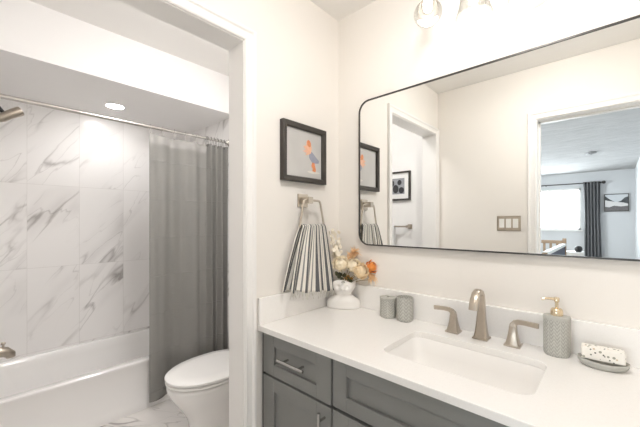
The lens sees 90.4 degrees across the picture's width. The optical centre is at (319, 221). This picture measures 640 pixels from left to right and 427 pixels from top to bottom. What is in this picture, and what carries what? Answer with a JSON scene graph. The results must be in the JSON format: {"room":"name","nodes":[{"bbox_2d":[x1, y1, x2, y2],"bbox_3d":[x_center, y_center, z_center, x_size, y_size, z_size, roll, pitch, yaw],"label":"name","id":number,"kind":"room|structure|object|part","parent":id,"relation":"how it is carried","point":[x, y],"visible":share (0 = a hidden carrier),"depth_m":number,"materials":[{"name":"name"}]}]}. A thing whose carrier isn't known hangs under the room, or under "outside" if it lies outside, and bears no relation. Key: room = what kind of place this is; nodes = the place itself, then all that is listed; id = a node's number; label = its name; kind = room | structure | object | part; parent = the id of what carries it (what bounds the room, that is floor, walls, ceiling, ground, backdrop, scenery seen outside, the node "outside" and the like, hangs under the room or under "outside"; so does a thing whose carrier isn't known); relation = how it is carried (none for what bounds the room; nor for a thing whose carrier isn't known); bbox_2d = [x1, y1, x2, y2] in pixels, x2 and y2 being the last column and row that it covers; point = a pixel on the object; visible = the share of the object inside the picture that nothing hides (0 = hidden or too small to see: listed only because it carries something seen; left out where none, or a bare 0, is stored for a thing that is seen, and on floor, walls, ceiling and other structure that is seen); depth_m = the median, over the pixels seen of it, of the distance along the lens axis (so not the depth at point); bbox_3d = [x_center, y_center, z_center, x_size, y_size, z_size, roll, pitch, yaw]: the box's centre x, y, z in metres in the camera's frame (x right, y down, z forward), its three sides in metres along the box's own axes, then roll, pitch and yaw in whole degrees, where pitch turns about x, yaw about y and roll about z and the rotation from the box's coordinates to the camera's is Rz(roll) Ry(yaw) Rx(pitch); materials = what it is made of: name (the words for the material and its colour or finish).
{"room":"bathroom","nodes":[
{"label":"bathroom","id":0,"kind":"room"},
{"bbox_2d":[0,98,189,361],"bbox_3d":[-1.819,0.060,2.683,0.130,2.480,1.560,0,0,43],"label":"wall","id":1,"kind":"structure","parent":0,"point":[74,188],"depth_m":2.46,"materials":[{"name":"tile"}]},
{"bbox_2d":[0,0,228,133],"bbox_3d":[-1.500,-1.029,2.341,0.802,0.302,1.490,0,0,43],"label":"soffit","id":2,"kind":"structure","parent":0,"point":[47,55],"depth_m":2.06,"materials":[{"name":"white paint"}]},
{"bbox_2d":[104,103,124,109],"bbox_3d":[-1.552,-0.875,2.404,0.132,0.006,0.132,0,0,43],"label":"recessed light","id":3,"kind":"object","parent":2,"relation":"in","point":[109,105],"visible":1,"depth_m":2.41,"materials":[{"name":"white plastic"}]},
{"bbox_2d":[29,0,228,75],"bbox_3d":[-1.137,-1.220,2.055,1.990,0.080,1.560,0,0,43],"label":"ceiling","id":4,"kind":"structure","parent":0,"point":[114,16],"depth_m":1.94,"materials":[{"name":"white paint"}]},
{"bbox_2d":[101,399,188,426],"bbox_3d":[-0.538,1.340,1.429,3.720,0.080,1.670,0,0,43],"label":"floor","id":5,"kind":"structure","parent":0,"point":[165,413],"depth_m":2.10,"materials":[{"name":"tile"}]},
{"bbox_2d":[0,328,169,426],"bbox_3d":[-1.538,1.130,2.377,0.695,0.341,1.488,0,0,43],"label":"bathtub","id":6,"kind":"object","parent":5,"relation":"on","point":[96,383],"visible":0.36,"depth_m":2.13,"materials":[{"name":"white ceramic"}]},
{"bbox_2d":[164,349,228,426],"bbox_3d":[-0.565,0.915,1.949,0.424,0.770,0.726,0,0,43],"label":"toilet","id":7,"kind":"object","parent":5,"relation":"on","point":[198,386],"visible":0.49,"depth_m":1.73,"materials":[{"name":"white ceramic"}]},
{"bbox_3d":[-0.644,0.847,1.864,0.370,0.027,0.494,0,0,43],"label":"lid","id":8,"kind":"part","parent":7,"relation":"part of","materials":[{"name":"white plastic"}]},
{"bbox_3d":[-0.644,0.874,1.864,0.368,0.013,0.490,0,0,43],"label":"seat","id":9,"kind":"part","parent":7,"relation":"part of","materials":[{"name":"white plastic"}]},
{"bbox_3d":[-0.629,1.092,1.880,0.362,0.416,0.526,0,0,43],"label":"bowl","id":10,"kind":"part","parent":7,"relation":"part of","materials":[{"name":"white ceramic"}]},
{"bbox_2d":[263,333,508,426],"bbox_3d":[0.467,0.883,1.045,1.512,0.833,0.562,0,0,43],"label":"vanity cabinet","id":11,"kind":"object","parent":5,"relation":"on","point":[302,387],"visible":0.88,"depth_m":1.10,"materials":[{"name":"grey paint"}]},
{"bbox_3d":[-0.108,0.548,1.218,0.144,0.012,0.038,0,0,43],"label":"handle","id":12,"kind":"part","parent":11,"relation":"part of","materials":[{"name":"metal"}]},
{"bbox_3d":[-0.096,0.557,1.248,0.384,0.171,0.024,0,0,43],"label":"drawer","id":13,"kind":"part","parent":11,"relation":"part of","materials":[{"name":"grey paint"}]},
{"bbox_3d":[-0.096,0.920,1.248,0.384,0.536,0.024,0,0,43],"label":"door","id":14,"kind":"part","parent":11,"relation":"part of","materials":[{"name":"grey paint"}]},
{"bbox_3d":[0.004,0.738,1.115,0.012,0.144,0.038,0,0,43],"label":"handle","id":15,"kind":"part","parent":11,"relation":"part of","materials":[{"name":"metal"}]},
{"bbox_3d":[0.178,0.920,0.996,0.343,0.536,0.024,0,0,43],"label":"door","id":16,"kind":"part","parent":11,"relation":"part of","materials":[{"name":"grey paint"}]},
{"bbox_2d":[258,284,639,426],"bbox_3d":[0.474,0.396,1.053,1.516,0.140,0.548,0,0,43],"label":"countertop","id":17,"kind":"structure","parent":11,"relation":"on","point":[570,392],"depth_m":1.04,"materials":[{"name":"white stone"}]},
{"bbox_2d":[282,224,334,299],"bbox_3d":[-0.053,0.194,1.517,0.078,0.368,0.327,0,0,43],"label":"hand towel","id":18,"kind":"object","parent":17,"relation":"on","point":[309,268],"visible":1,"depth_m":1.51,"materials":[{"name":"fabric"}]},
{"bbox_2d":[327,277,359,308],"bbox_3d":[0.121,0.366,1.642,0.148,0.153,0.124,0,0,-28],"label":"vase","id":19,"kind":"object","parent":17,"relation":"on","point":[342,298],"visible":0.83,"depth_m":1.60,"materials":[{"name":"white ceramic"}]},
{"bbox_2d":[329,228,345,257],"bbox_3d":[0.086,0.180,1.647,0.070,0.295,0.084,0,0,43],"label":"branch","id":20,"kind":"object","parent":19,"relation":"in","point":[337,245],"visible":0.85,"depth_m":1.64,"materials":[{"name":"white plant"}]},
{"bbox_2d":[331,255,348,279],"bbox_3d":[0.105,0.249,1.619,0.085,0.156,0.078,0,0,43],"label":"peony","id":21,"kind":"object","parent":19,"relation":"in","point":[339,263],"visible":1,"depth_m":1.61,"materials":[{"name":"beige plant"}]},
{"bbox_2d":[335,271,352,282],"bbox_3d":[0.122,0.288,1.601,0.086,0.080,0.062,0,0,43],"label":"leaf sprig","id":22,"kind":"object","parent":19,"relation":"in","point":[348,278],"visible":0.99,"depth_m":1.60,"materials":[{"name":"green plant"}]},
{"bbox_2d":[345,258,360,280],"bbox_3d":[0.169,0.257,1.619,0.090,0.142,0.066,0,0,-10],"label":"peony","id":23,"kind":"object","parent":19,"relation":"in","point":[353,262],"visible":0.78,"depth_m":1.60,"materials":[{"name":"beige plant"}]},
{"bbox_2d":[346,246,360,275],"bbox_3d":[0.167,0.224,1.657,0.089,0.206,0.088,0,0,43],"label":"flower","id":24,"kind":"object","parent":19,"relation":"in","point":[352,254],"visible":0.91,"depth_m":1.65,"materials":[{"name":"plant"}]},
{"bbox_2d":[347,262,368,281],"bbox_3d":[0.179,0.266,1.596,0.134,0.125,0.071,0,0,11],"label":"peony","id":25,"kind":"object","parent":19,"relation":"in","point":[361,272],"visible":0.99,"depth_m":1.57,"materials":[{"name":"beige plant"}]},
{"bbox_2d":[348,259,376,281],"bbox_3d":[0.208,0.259,1.612,0.178,0.138,0.059,0,0,2],"label":"flower","id":26,"kind":"object","parent":19,"relation":"in","point":[371,266],"visible":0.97,"depth_m":1.59,"materials":[{"name":"orange plant"}]},
{"bbox_2d":[356,271,377,283],"bbox_3d":[0.226,0.292,1.623,0.212,0.096,0.077,0,0,1],"label":"dried grass","id":27,"kind":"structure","parent":19,"relation":"in","point":[371,277],"depth_m":1.61,"materials":[{"name":"orange plant"}]},
{"bbox_2d":[380,295,396,318],"bbox_3d":[0.319,0.392,1.487,0.079,0.100,0.079,0,0,25],"label":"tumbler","id":28,"kind":"object","parent":17,"relation":"on","point":[387,302],"visible":0.98,"depth_m":1.45,"materials":[{"name":"grey ceramic"}]},
{"bbox_3d":[0.319,0.353,1.487,0.079,0.008,0.079,0,0,25],"label":"lid","id":29,"kind":"part","parent":28,"relation":"part of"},
{"bbox_2d":[396,295,412,322],"bbox_3d":[0.381,0.389,1.427,0.074,0.106,0.074,0,0,37],"label":"tumbler","id":30,"kind":"object","parent":17,"relation":"on","point":[404,303],"visible":1,"depth_m":1.40,"materials":[{"name":"grey ceramic"}]},
{"bbox_2d":[387,337,544,394],"bbox_3d":[0.462,0.533,1.047,0.483,0.137,0.318,0,0,43],"label":"sink","id":31,"kind":"object","parent":17,"relation":"in","point":[505,374],"visible":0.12,"depth_m":1.14,"materials":[{"name":"ceramic"}]},
{"bbox_2d":[434,289,538,348],"bbox_3d":[0.588,0.345,1.181,0.367,0.194,0.132,0,0,43],"label":"faucet","id":32,"kind":"object","parent":17,"relation":"on","point":[477,302],"visible":1,"depth_m":1.19,"materials":[{"name":"silver metal"}]},
{"bbox_3d":[0.513,0.361,1.305,0.089,0.031,0.020,0,0,43],"label":"lever","id":33,"kind":"part","parent":32,"relation":"part of","materials":[{"name":"silver metal"}]},
{"bbox_3d":[0.539,0.408,1.282,0.050,0.068,0.050,0,0,43],"label":"handle","id":34,"kind":"part","parent":32,"relation":"part of","materials":[{"name":"silver metal"}]},
{"bbox_3d":[0.586,0.342,1.179,0.046,0.188,0.128,0,0,43],"label":"spout","id":35,"kind":"part","parent":32,"relation":"part of","materials":[{"name":"silver metal"}]},
{"bbox_3d":[0.615,0.439,1.209,0.054,0.006,0.054,0,0,43],"label":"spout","id":36,"kind":"part","parent":32,"relation":"part of","materials":[{"name":"silver metal"}]},
{"bbox_3d":[0.692,0.408,1.138,0.050,0.068,0.050,0,0,43],"label":"handle","id":37,"kind":"part","parent":32,"relation":"part of","materials":[{"name":"silver metal"}]},
{"bbox_3d":[0.716,0.361,1.115,0.089,0.031,0.020,0,0,43],"label":"lever","id":38,"kind":"part","parent":32,"relation":"part of","materials":[{"name":"silver metal"}]},
{"bbox_2d":[541,297,570,358],"bbox_3d":[0.784,0.346,1.056,0.081,0.192,0.056,0,0,35],"label":"soap dispenser","id":39,"kind":"object","parent":17,"relation":"on","point":[556,325],"visible":1,"depth_m":1.04,"materials":[{"name":"grey ceramic"}]},
{"bbox_2d":[577,353,630,372],"bbox_3d":[0.860,0.430,0.967,0.122,0.025,0.080,0,0,41],"label":"soap dish","id":40,"kind":"object","parent":17,"relation":"on","point":[604,366],"visible":0.77,"depth_m":0.94,"materials":[{"name":"grey ceramic"}]},
{"bbox_2d":[581,343,625,365],"bbox_3d":[0.859,0.401,0.966,0.100,0.036,0.042,0,0,39],"label":"soap bar","id":41,"kind":"object","parent":40,"relation":"on","point":[590,351],"visible":1,"depth_m":0.95,"materials":[{"name":"white wax"}]},
{"bbox_2d":[190,118,228,348],"bbox_3d":[-0.961,0.060,2.926,0.802,2.480,0.100,0,0,43],"label":"wall","id":42,"kind":"structure","parent":0,"point":[220,130],"depth_m":2.77,"materials":[{"name":"paint"}]},
{"bbox_2d":[197,0,337,426],"bbox_3d":[-0.375,0.020,1.333,0.110,2.560,1.530,0,0,43],"label":"wall","id":43,"kind":"structure","parent":0,"point":[297,40],"depth_m":1.48,"materials":[{"name":"beige paint"}]},
{"bbox_2d":[117,0,243,426],"bbox_3d":[-0.604,0.269,1.085,0.110,2.062,0.752,0,0,43],"label":"trim","id":44,"kind":"structure","parent":43,"relation":"attached to","point":[162,10],"depth_m":1.33,"materials":[{"name":"white wood"}]},
{"bbox_2d":[164,0,255,426],"bbox_3d":[-0.557,0.247,1.042,0.018,2.106,0.841,0,0,43],"label":"trim","id":45,"kind":"structure","parent":43,"relation":"attached to","point":[196,8],"depth_m":1.32,"materials":[{"name":"white wood"}]},
{"bbox_2d":[280,118,325,184],"bbox_3d":[-0.074,-0.333,1.557,0.028,0.280,0.294,0,0,43],"label":"framed picture","id":46,"kind":"object","parent":43,"relation":"attached to","point":[302,146],"visible":1,"depth_m":1.54,"materials":[{"name":"black wood"}]},
{"bbox_2d":[287,126,320,178],"bbox_3d":[-0.080,-0.333,1.562,0.010,0.232,0.246,0,0,43],"label":"print","id":47,"kind":"object","parent":46,"relation":"attached to","point":[303,142],"depth_m":1.55},
{"bbox_2d":[297,194,324,227],"bbox_3d":[-0.052,-0.053,1.558,0.062,0.167,0.175,0,0,43],"label":"towel ring","id":48,"kind":"object","parent":43,"relation":"attached to","point":[303,200],"visible":0.91,"depth_m":1.54,"materials":[{"name":"silver metal"}]},
{"bbox_3d":[-0.085,-0.105,1.560,0.009,0.064,0.065,0,0,43],"label":"wall plate","id":49,"kind":"part","parent":48,"relation":"part of","materials":[{"name":"silver metal"}]},
{"bbox_3d":[-0.063,-0.105,1.539,0.053,0.032,0.032,0,0,43],"label":"post","id":50,"kind":"part","parent":48,"relation":"part of","materials":[{"name":"silver metal"}]},
{"bbox_2d":[310,0,375,20],"bbox_3d":[0.221,-1.159,0.703,1.620,0.080,1.410,0,0,43],"label":"ceiling","id":51,"kind":"structure","parent":0,"point":[338,9],"depth_m":1.65,"materials":[{"name":"white paint"}]},
{"bbox_2d":[338,0,639,328],"bbox_3d":[0.739,0.051,1.266,1.620,2.499,0.120,0,0,43],"label":"wall","id":52,"kind":"structure","parent":0,"point":[385,46],"depth_m":1.32,"materials":[{"name":"beige paint"}]},
{"bbox_2d":[422,0,477,12],"bbox_3d":[0.582,-0.925,1.182,0.462,0.360,0.214,0,0,43],"label":"vanity light","id":53,"kind":"object","parent":52,"relation":"attached to","point":[427,5],"visible":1,"depth_m":1.27,"materials":[{"name":"white glass"}]},
{"bbox_3d":[0.434,-0.863,1.280,0.035,0.041,0.038,0,0,43],"label":"bulb","id":54,"kind":"part","parent":53,"relation":"part of","materials":[{"name":"white glass"}]},
{"bbox_2d":[422,0,433,8],"bbox_3d":[0.444,-0.906,1.312,0.046,0.067,0.065,0,0,16],"label":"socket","id":55,"kind":"object","parent":53,"relation":"attached to","point":[430,3],"depth_m":1.29,"materials":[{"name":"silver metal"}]},
{"bbox_2d":[351,284,639,368],"bbox_3d":[0.661,0.384,1.244,1.502,0.116,0.015,0,0,43],"label":"backsplash","id":56,"kind":"structure","parent":52,"relation":"attached to","point":[627,339],"depth_m":1.20,"materials":[{"name":"white stone"}]},
{"bbox_2d":[359,15,639,261],"bbox_3d":[0.650,-0.252,1.251,1.202,0.740,0.022,0,0,43],"label":"mirror","id":57,"kind":"object","parent":52,"relation":"attached to","point":[536,150],"visible":1,"depth_m":1.17,"materials":[{"name":"clear mirror"}]},
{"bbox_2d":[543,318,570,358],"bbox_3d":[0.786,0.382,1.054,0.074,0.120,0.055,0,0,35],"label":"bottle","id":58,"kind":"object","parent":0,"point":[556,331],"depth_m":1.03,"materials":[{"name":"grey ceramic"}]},
{"bbox_3d":[-1.703,0.020,1.441,1.990,2.560,0.110,0,0,43],"label":"wall","id":59,"kind":"structure","parent":0,"visible":0},
{"bbox_2d":[0,342,15,358],"bbox_3d":[-1.959,0.782,1.894,0.072,0.102,0.210,0,0,43],"label":"tub spout","id":60,"kind":"object","parent":59,"relation":"attached to","point":[6,352],"visible":1,"depth_m":1.93,"materials":[{"name":"silver metal"}]},
{"bbox_2d":[0,106,23,121],"bbox_3d":[-1.946,-0.680,1.908,0.060,0.159,0.249,0,0,43],"label":"shower fixture","id":61,"kind":"object","parent":59,"relation":"attached to","point":[15,112],"visible":1,"depth_m":1.94,"materials":[{"name":"silver metal"}]},
{"bbox_2d":[0,93,228,146],"bbox_3d":[-1.260,-0.662,2.121,0.060,0.060,1.490,0,0,43],"label":"curtain rod","id":62,"kind":"object","parent":59,"relation":"attached to","point":[2,96],"visible":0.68,"depth_m":1.97,"materials":[{"name":"silver metal"}]},
{"bbox_2d":[149,124,228,402],"bbox_3d":[-0.974,0.281,2.426,0.070,1.923,0.626,0,0,43],"label":"shower curtain","id":63,"kind":"object","parent":62,"relation":"hanging from","point":[188,180],"visible":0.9,"depth_m":2.38,"materials":[{"name":"grey fabric"}]},
{"bbox_3d":[-1.040,0.348,2.356,0.068,1.787,0.435,0,0,43],"label":"curtain panel","id":64,"kind":"part","parent":63,"relation":"part of","materials":[{"name":"grey fabric"}]},
{"bbox_3d":[-0.828,0.311,2.586,0.053,1.862,0.193,0,0,40],"label":"gathered panel","id":65,"kind":"part","parent":63,"relation":"part of","materials":[{"name":"grey fabric"}]}
]}

